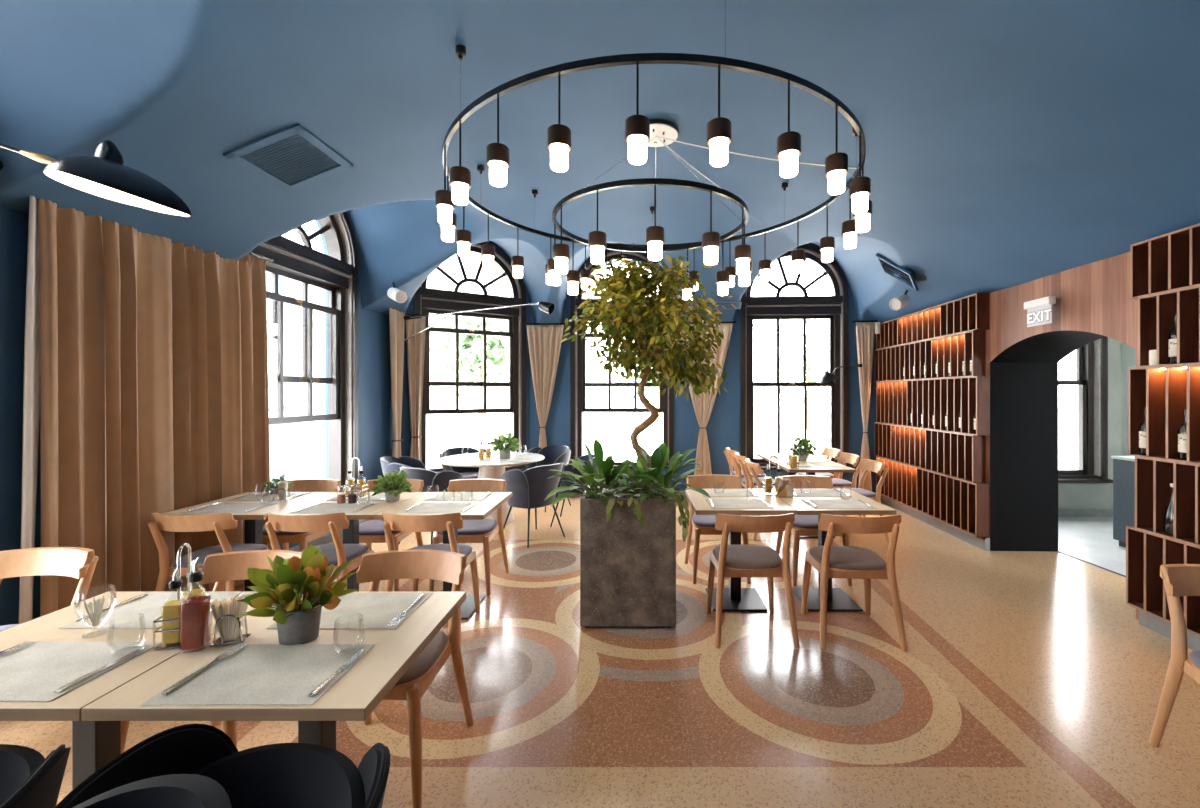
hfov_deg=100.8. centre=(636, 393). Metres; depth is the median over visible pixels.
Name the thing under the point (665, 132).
ceiling canopy
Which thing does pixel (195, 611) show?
oil bottle
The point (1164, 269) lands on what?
shelf
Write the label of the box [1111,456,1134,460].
countertop
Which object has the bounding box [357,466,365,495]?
oil bottle
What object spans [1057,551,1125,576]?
trim
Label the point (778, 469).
oil bottle
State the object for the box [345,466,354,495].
oil bottle
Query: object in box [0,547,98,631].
dining chair
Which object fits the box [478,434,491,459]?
caddy
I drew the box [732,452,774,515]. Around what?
dining chair
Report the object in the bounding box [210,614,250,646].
napkin holder
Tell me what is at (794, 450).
oil bottle
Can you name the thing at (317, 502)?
fork
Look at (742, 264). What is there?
diffuser
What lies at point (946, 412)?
wine bottle
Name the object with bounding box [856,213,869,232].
diffuser
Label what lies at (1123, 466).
cabinet
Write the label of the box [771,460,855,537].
dining table
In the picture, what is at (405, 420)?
wall
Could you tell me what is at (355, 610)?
placemat
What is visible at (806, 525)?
dining chair
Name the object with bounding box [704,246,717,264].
diffuser
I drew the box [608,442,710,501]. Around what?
peace lily
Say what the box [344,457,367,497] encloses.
caddy
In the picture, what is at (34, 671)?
placemat
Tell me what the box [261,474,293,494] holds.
potted herb
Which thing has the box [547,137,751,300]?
ring chandelier
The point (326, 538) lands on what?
baseboard
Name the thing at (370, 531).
dining chair
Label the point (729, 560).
dining chair
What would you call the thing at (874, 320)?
curtain rod
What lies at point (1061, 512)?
baseboard
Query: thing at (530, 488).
armchair
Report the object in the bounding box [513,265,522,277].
diffuser
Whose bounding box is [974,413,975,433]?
wine bottle
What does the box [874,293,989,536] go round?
shelf
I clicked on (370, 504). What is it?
table knife
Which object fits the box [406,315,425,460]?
curtain
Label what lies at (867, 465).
dining chair
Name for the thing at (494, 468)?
round table
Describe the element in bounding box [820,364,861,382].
wall lamp
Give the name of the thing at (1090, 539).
floor
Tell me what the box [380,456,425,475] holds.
armchair
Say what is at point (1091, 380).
window
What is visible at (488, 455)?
oil bottle
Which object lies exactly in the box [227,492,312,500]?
placemat
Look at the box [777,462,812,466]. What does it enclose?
placemat
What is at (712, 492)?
placemat
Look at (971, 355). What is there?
wine bottle
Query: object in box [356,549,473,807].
dining chair
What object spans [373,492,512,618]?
dining table
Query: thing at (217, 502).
fork
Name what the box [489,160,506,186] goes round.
diffuser
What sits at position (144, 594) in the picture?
table knife
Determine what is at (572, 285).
diffuser
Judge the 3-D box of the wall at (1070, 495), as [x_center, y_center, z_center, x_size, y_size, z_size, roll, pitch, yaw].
[5.120,-0.600,6.220,2.600,4.200,0.340,0,0,0]
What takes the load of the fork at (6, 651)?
on the placemat at (34, 671)
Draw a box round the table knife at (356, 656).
[308,649,363,696]
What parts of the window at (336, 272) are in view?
sash, sash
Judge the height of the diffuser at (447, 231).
0.152 m
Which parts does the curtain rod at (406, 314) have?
rod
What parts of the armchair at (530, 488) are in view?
leg, leg, leg, backrest, leg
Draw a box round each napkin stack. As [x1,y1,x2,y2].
[211,595,247,640]
[277,481,287,499]
[776,481,791,496]
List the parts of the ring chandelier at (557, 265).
pendant rod, pendant rod, pendant rod, pendant rod, pendant rod, pendant rod, pendant rod, pendant rod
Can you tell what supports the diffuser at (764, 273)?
attached to the ring chandelier at (637, 127)
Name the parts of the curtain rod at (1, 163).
rod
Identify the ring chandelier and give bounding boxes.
[435,0,871,291]
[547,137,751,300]
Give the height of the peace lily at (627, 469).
0.308 m
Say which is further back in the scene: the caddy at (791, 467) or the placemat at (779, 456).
the placemat at (779, 456)
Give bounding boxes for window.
[248,211,357,491]
[414,242,525,472]
[570,249,673,468]
[739,244,850,469]
[1058,337,1112,482]
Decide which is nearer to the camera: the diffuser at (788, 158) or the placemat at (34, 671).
the placemat at (34, 671)
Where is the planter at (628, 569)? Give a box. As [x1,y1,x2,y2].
[580,482,675,626]
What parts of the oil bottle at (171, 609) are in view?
pourer spout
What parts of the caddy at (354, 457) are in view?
handle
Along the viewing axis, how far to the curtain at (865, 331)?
6.88 m
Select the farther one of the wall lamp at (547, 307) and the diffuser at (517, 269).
the wall lamp at (547, 307)
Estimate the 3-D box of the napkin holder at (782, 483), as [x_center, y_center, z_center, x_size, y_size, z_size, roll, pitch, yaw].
[1.092,0.695,3.645,0.105,0.127,0.060,0,0,0]
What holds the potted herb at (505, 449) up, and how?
on the round table at (494, 468)
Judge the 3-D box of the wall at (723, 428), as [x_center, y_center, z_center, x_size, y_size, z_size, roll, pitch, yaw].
[0.948,-0.525,7.324,5.344,4.050,0.340,0,0,4]
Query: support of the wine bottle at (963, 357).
on the shelf at (938, 473)
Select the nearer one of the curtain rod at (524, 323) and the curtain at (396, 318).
the curtain at (396, 318)
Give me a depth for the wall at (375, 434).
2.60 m
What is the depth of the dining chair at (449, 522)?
2.98 m
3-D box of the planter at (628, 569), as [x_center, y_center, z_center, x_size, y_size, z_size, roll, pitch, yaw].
[-0.057,1.085,3.455,0.610,0.830,0.610,0,0,0]
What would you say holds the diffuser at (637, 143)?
attached to the ring chandelier at (637, 127)
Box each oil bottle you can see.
[162,569,185,643]
[181,557,209,650]
[181,560,204,598]
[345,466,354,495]
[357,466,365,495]
[479,440,483,458]
[486,440,490,458]
[764,464,771,492]
[775,464,782,492]
[791,446,796,466]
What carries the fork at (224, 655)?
on the placemat at (255, 674)
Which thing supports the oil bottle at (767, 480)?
in the caddy at (765, 493)
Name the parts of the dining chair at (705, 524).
leg, leg, seat plate, backrest, leg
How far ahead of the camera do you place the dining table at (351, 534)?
3.44 m
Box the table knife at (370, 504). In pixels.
[353,504,372,511]
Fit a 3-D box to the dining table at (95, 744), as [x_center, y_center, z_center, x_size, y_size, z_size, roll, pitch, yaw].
[-1.690,1.127,1.550,0.688,0.737,0.709,0,0,0]
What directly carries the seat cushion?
on the armchair at (466, 472)
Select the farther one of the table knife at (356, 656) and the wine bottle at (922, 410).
the wine bottle at (922, 410)
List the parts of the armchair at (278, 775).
backrest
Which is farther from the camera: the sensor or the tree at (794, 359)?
the tree at (794, 359)
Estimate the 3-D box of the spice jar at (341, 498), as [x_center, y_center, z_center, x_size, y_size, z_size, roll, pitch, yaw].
[-2.047,0.698,3.429,0.056,0.122,0.056,0,0,0]
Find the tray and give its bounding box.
[154,624,210,649]
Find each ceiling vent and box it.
[223,123,352,191]
[677,301,741,309]
[876,253,918,290]
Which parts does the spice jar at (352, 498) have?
lid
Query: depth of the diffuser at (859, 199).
2.64 m
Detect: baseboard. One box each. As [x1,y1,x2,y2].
[224,520,365,589]
[558,491,687,497]
[880,495,989,550]
[1058,509,1112,516]
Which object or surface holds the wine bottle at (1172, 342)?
on the shelf at (1164, 269)
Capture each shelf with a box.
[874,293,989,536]
[1126,223,1199,636]
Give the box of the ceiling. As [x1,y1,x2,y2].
[0,0,1199,323]
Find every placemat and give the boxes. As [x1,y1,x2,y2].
[0,642,161,700]
[59,592,256,627]
[140,644,374,704]
[181,503,276,512]
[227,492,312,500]
[267,593,432,628]
[291,503,377,512]
[326,492,403,500]
[399,503,477,512]
[423,492,493,500]
[702,489,759,496]
[705,499,774,508]
[760,454,788,458]
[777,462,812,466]
[788,454,822,458]
[794,489,852,496]
[800,499,877,508]
[808,462,846,466]
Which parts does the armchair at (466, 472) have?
backrest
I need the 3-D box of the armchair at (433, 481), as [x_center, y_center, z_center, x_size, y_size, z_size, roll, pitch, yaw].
[-2.076,1.105,5.000,0.693,0.795,0.590,0,0,28]
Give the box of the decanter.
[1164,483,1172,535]
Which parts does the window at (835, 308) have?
sash, sash, sill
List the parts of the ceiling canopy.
plate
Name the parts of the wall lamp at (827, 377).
arm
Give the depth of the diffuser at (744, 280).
3.40 m
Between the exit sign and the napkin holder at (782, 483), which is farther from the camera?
the exit sign
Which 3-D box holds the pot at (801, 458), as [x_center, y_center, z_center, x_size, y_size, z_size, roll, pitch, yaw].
[1.891,0.709,5.654,0.110,0.100,0.110,0,0,0]
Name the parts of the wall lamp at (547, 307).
arm, arm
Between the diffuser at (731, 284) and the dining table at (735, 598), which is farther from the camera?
the diffuser at (731, 284)
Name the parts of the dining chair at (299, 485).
leg, seat plate, leg, backrest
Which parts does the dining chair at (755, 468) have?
leg, backrest, leg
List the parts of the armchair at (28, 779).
backrest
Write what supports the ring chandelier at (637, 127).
hanging from the ceiling
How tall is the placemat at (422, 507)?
0.003 m
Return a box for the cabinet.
[1111,456,1134,547]
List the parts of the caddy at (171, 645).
rail, rail, handle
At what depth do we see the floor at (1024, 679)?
2.43 m
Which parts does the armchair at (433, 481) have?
backrest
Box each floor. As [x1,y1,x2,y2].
[0,496,1199,807]
[1058,517,1125,576]
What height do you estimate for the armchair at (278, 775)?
0.721 m
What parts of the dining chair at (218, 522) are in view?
leg, backrest, leg, seat plate, leg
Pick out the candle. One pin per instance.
(1152, 353)
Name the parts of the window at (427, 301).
sash, sash, sill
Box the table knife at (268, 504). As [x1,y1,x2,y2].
[244,504,270,511]
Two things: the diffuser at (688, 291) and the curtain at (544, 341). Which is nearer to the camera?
the diffuser at (688, 291)
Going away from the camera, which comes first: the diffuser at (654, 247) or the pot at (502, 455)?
the diffuser at (654, 247)
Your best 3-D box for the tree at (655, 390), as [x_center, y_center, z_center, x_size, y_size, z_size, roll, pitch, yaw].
[0.675,-1.374,24.265,7.132,6.741,7.445,0,0,20]
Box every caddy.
[153,543,212,649]
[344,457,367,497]
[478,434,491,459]
[763,456,777,494]
[787,439,798,468]
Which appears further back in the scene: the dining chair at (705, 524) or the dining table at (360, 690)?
the dining chair at (705, 524)
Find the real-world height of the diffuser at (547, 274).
0.152 m
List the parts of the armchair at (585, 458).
leg, backrest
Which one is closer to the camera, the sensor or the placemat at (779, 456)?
the placemat at (779, 456)
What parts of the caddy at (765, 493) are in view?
handle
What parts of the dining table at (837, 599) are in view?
plate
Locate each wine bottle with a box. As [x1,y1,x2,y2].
[921,410,922,427]
[945,412,946,430]
[959,412,960,431]
[962,357,963,375]
[970,355,971,375]
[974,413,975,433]
[1139,408,1145,454]
[1168,314,1179,363]
[1178,409,1186,459]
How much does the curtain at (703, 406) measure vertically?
2.460 m
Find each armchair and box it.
[0,744,69,807]
[55,724,389,807]
[72,774,231,807]
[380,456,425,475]
[398,466,463,544]
[439,447,485,478]
[501,462,564,547]
[524,445,570,511]
[550,454,598,526]
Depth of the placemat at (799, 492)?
3.76 m
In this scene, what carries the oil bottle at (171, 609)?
in the caddy at (171, 645)
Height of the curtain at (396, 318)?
2.560 m
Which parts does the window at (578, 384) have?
sash, sash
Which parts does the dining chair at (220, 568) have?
leg, leg, leg, backrest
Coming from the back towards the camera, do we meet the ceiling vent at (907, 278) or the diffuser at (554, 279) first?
the ceiling vent at (907, 278)
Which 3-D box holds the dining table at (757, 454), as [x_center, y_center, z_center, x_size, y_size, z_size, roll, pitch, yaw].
[1.867,1.127,6.016,0.673,0.737,0.687,0,0,0]
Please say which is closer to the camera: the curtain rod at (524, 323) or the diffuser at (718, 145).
the diffuser at (718, 145)
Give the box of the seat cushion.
[460,472,478,478]
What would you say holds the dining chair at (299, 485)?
on the floor at (1024, 679)
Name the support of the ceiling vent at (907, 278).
in the ceiling
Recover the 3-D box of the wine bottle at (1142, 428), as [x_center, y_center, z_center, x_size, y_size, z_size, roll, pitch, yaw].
[3.255,0.239,3.158,0.076,0.300,0.075,0,0,31]
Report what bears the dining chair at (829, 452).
on the floor at (1024, 679)
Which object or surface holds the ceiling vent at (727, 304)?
in the ceiling
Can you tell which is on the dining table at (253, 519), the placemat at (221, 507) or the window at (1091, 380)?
the placemat at (221, 507)
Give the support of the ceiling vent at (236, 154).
in the ceiling
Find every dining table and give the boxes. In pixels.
[0,592,257,789]
[81,592,465,749]
[162,492,331,591]
[263,492,421,591]
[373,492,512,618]
[685,489,795,610]
[756,453,826,475]
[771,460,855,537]
[772,489,895,610]
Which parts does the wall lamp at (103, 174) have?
arm, lamp shade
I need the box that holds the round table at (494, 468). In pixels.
[437,452,544,523]
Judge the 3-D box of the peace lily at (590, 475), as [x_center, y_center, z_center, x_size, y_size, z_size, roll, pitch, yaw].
[-0.207,0.514,3.279,0.808,0.408,0.834,0,0,0]
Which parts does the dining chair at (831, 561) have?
leg, leg, seat plate, backrest, leg, leg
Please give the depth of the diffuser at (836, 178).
2.38 m
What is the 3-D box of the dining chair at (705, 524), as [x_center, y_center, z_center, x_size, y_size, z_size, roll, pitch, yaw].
[0.670,1.110,4.157,0.498,0.787,0.511,0,0,0]
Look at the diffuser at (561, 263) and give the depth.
3.05 m
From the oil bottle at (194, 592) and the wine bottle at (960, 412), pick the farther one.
the wine bottle at (960, 412)
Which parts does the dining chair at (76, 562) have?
backrest, leg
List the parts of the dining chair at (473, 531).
leg, seat plate, backrest, leg, leg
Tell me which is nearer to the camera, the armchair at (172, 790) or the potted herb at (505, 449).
the armchair at (172, 790)
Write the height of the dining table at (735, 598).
0.737 m
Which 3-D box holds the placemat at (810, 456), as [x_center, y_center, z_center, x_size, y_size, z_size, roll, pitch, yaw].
[2.040,0.757,6.000,0.290,0.003,0.420,0,0,0]
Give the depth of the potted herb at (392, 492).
3.47 m
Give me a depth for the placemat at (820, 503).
3.38 m
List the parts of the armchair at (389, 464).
backrest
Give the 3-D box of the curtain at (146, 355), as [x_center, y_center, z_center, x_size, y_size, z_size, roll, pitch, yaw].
[-3.103,0.182,3.319,0.118,2.576,1.629,0,0,3]
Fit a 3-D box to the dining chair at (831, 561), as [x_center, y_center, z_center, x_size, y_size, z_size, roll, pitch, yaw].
[1.343,1.110,3.133,0.499,0.787,0.511,0,0,3]
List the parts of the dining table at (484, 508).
plate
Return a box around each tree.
[429,272,508,442]
[561,241,736,492]
[584,296,662,431]
[753,292,831,428]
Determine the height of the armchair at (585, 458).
0.795 m
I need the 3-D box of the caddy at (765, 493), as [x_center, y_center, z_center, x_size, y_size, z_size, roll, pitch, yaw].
[1.030,0.611,3.736,0.145,0.293,0.080,0,0,0]
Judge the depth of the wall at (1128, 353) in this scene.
6.00 m
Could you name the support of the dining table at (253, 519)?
on the floor at (1024, 679)
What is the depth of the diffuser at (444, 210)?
2.81 m
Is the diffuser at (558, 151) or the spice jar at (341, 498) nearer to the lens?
the diffuser at (558, 151)
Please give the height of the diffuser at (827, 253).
0.152 m
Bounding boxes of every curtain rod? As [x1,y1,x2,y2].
[0,161,273,260]
[406,314,427,318]
[524,323,564,324]
[851,320,877,322]
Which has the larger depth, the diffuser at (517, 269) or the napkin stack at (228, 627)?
the diffuser at (517, 269)
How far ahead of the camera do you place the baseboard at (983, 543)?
5.43 m
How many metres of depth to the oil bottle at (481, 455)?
5.71 m
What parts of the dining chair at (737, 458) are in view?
leg, backrest, leg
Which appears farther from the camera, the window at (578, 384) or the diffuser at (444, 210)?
the window at (578, 384)
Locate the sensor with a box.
[875,322,879,333]
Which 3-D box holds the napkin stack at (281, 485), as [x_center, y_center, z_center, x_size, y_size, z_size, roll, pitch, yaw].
[-2.522,0.686,3.525,0.055,0.128,0.030,0,0,-6]
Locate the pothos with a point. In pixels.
(610, 510)
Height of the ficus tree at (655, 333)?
1.766 m
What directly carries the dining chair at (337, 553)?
on the floor at (1024, 679)
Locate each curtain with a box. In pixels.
[18,196,270,623]
[389,308,404,457]
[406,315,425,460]
[526,325,563,448]
[680,323,732,488]
[856,322,874,490]
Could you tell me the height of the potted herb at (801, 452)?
0.270 m
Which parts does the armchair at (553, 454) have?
backrest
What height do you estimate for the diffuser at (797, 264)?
0.152 m
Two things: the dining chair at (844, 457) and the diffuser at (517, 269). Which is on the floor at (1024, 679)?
the dining chair at (844, 457)
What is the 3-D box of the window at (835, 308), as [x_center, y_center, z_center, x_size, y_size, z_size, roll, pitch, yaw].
[2.244,-0.533,7.143,1.600,3.227,0.260,0,0,4]
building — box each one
[266,232,288,400]
[289,248,510,425]
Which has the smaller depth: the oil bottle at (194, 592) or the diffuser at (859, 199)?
the oil bottle at (194, 592)
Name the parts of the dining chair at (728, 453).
leg, backrest, leg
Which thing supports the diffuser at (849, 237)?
attached to the ring chandelier at (637, 127)
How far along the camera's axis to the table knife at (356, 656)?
1.33 m
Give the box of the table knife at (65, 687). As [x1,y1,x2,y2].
[53,647,143,692]
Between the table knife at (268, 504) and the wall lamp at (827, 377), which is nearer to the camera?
the table knife at (268, 504)
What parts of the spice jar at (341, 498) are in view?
lid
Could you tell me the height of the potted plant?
0.275 m
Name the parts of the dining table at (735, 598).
plate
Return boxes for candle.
[1149,350,1162,364]
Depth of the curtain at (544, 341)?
7.17 m
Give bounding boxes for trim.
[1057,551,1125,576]
[1139,610,1199,649]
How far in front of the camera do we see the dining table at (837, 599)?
3.50 m
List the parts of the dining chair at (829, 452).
backrest, leg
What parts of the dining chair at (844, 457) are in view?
leg, backrest, leg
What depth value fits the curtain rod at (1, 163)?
4.00 m
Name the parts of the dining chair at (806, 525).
leg, leg, backrest, seat plate, leg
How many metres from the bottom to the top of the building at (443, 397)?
10.300 m
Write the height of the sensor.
0.160 m
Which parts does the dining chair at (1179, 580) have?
leg, backrest, seat plate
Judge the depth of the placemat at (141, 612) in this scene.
1.71 m
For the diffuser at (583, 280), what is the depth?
4.59 m
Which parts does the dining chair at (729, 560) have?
leg, leg, seat plate, backrest, leg, leg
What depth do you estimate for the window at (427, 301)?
7.03 m
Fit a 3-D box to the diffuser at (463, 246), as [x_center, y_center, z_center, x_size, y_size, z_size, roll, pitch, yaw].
[-1.230,-1.059,3.518,0.078,0.152,0.078,0,0,0]
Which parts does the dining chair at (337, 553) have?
leg, backrest, leg, seat plate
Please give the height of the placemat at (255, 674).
0.003 m
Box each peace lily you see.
[544,439,659,505]
[583,458,684,494]
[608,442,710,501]
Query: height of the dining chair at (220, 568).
0.787 m
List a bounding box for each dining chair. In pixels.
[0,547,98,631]
[121,550,302,753]
[148,512,267,591]
[244,479,340,591]
[265,512,373,589]
[337,479,423,591]
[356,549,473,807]
[382,512,479,644]
[429,479,508,595]
[685,474,750,583]
[707,513,799,648]
[724,447,765,477]
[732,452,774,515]
[743,458,796,540]
[776,475,851,585]
[796,447,840,477]
[801,514,907,650]
[831,452,861,516]
[833,459,889,541]
[1148,564,1199,747]
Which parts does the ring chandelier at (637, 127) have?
pendant rod, pendant rod, pendant rod, pendant rod, pendant rod, pendant rod, pendant rod, pendant rod, pendant rod, pendant rod, pendant rod, pendant rod, pendant rod, pendant rod, pendant rod, pendant rod, pendant rod, pendant rod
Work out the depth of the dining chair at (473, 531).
3.95 m
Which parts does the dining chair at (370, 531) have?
leg, seat plate, backrest, leg, leg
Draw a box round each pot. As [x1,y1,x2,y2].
[275,601,321,644]
[385,490,399,501]
[499,449,510,458]
[798,452,806,460]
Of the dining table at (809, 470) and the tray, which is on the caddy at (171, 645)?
the tray
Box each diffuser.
[438,204,451,224]
[441,224,453,241]
[452,182,467,205]
[458,241,469,256]
[483,255,492,268]
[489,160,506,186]
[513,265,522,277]
[546,273,549,284]
[549,270,560,285]
[550,143,567,171]
[555,257,567,273]
[568,281,577,294]
[581,278,589,288]
[591,245,603,264]
[628,134,646,164]
[648,241,661,260]
[683,289,691,299]
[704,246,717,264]
[710,137,727,166]
[718,282,727,295]
[728,276,733,286]
[736,258,748,274]
[739,271,749,285]
[760,269,769,280]
[780,150,797,177]
[793,260,802,272]
[822,248,832,262]
[828,170,844,194]
[844,232,855,248]
[852,192,867,213]
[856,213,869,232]
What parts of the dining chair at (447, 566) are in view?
leg, backrest, leg, seat plate, leg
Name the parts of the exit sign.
panel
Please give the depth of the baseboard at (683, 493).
7.15 m
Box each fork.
[0,641,34,655]
[161,644,246,695]
[187,502,221,511]
[297,502,321,511]
[388,594,423,625]
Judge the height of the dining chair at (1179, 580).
0.787 m
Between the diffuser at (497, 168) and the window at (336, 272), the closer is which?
the diffuser at (497, 168)
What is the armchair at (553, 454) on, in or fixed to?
on the floor at (1024, 679)
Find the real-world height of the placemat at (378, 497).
0.003 m
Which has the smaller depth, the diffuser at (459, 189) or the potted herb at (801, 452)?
the diffuser at (459, 189)
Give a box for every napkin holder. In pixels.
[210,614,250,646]
[275,489,290,500]
[778,479,793,497]
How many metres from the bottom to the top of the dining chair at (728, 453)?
0.787 m
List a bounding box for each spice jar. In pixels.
[337,485,345,503]
[348,485,356,503]
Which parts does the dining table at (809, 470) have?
plate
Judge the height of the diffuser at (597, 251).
0.152 m
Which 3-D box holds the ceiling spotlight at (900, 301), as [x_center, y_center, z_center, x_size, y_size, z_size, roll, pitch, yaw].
[2.956,-1.060,5.564,0.232,0.253,0.140,0,0,-31]
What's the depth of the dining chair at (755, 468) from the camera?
5.13 m
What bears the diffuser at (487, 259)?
attached to the ring chandelier at (637, 127)
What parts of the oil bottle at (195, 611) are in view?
pourer spout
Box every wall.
[0,205,392,625]
[401,241,529,471]
[530,242,875,492]
[986,252,1138,619]
[1058,337,1120,508]
[1121,342,1135,455]
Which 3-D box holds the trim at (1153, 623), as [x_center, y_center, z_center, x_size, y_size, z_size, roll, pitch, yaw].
[3.197,1.441,0.363,0.050,0.118,5.729,0,0,2]
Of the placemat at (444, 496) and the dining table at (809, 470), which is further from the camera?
the dining table at (809, 470)
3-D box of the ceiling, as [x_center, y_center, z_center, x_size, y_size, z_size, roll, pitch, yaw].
[-0.020,-1.585,2.272,7.226,1.250,10.445,0,0,0]
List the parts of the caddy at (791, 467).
handle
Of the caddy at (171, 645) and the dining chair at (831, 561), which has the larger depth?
the dining chair at (831, 561)
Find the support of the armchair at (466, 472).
on the floor at (1024, 679)
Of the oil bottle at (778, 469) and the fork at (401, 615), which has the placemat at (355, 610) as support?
the fork at (401, 615)
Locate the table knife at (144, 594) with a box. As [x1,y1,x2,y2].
[76,593,147,621]
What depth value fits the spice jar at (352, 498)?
3.41 m
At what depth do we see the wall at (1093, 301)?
4.71 m
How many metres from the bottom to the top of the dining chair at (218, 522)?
0.787 m
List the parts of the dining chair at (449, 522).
leg, leg, backrest, leg, leg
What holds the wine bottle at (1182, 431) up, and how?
on the shelf at (1164, 269)
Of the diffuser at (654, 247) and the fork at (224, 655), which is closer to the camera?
the fork at (224, 655)
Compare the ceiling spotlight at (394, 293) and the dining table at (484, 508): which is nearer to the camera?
the dining table at (484, 508)
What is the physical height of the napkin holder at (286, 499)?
0.088 m
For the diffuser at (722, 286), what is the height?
0.152 m
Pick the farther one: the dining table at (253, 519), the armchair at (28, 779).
the dining table at (253, 519)
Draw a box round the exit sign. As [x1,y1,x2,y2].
[1024,296,1055,326]
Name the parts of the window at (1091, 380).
sash, sash, sill, moulding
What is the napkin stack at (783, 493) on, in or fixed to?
in the napkin holder at (782, 483)
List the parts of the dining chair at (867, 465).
leg, backrest, leg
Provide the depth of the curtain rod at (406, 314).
6.36 m
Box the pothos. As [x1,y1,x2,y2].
[595,486,689,541]
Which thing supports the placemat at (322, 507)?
on the dining table at (351, 534)
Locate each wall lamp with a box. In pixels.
[0,140,191,216]
[402,301,554,341]
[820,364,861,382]
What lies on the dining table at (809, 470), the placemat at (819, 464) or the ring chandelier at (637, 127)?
the placemat at (819, 464)
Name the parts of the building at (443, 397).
cornice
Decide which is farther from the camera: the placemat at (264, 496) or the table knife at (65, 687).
the placemat at (264, 496)
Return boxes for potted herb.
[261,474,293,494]
[372,470,413,501]
[490,432,520,458]
[789,437,817,460]
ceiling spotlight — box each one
[387,282,406,302]
[889,290,909,309]
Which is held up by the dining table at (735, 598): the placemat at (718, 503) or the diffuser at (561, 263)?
the placemat at (718, 503)
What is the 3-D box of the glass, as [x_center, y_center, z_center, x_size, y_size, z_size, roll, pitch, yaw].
[-1.710,0.688,1.564,0.092,0.142,0.092,0,0,0]
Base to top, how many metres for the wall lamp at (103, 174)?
0.659 m

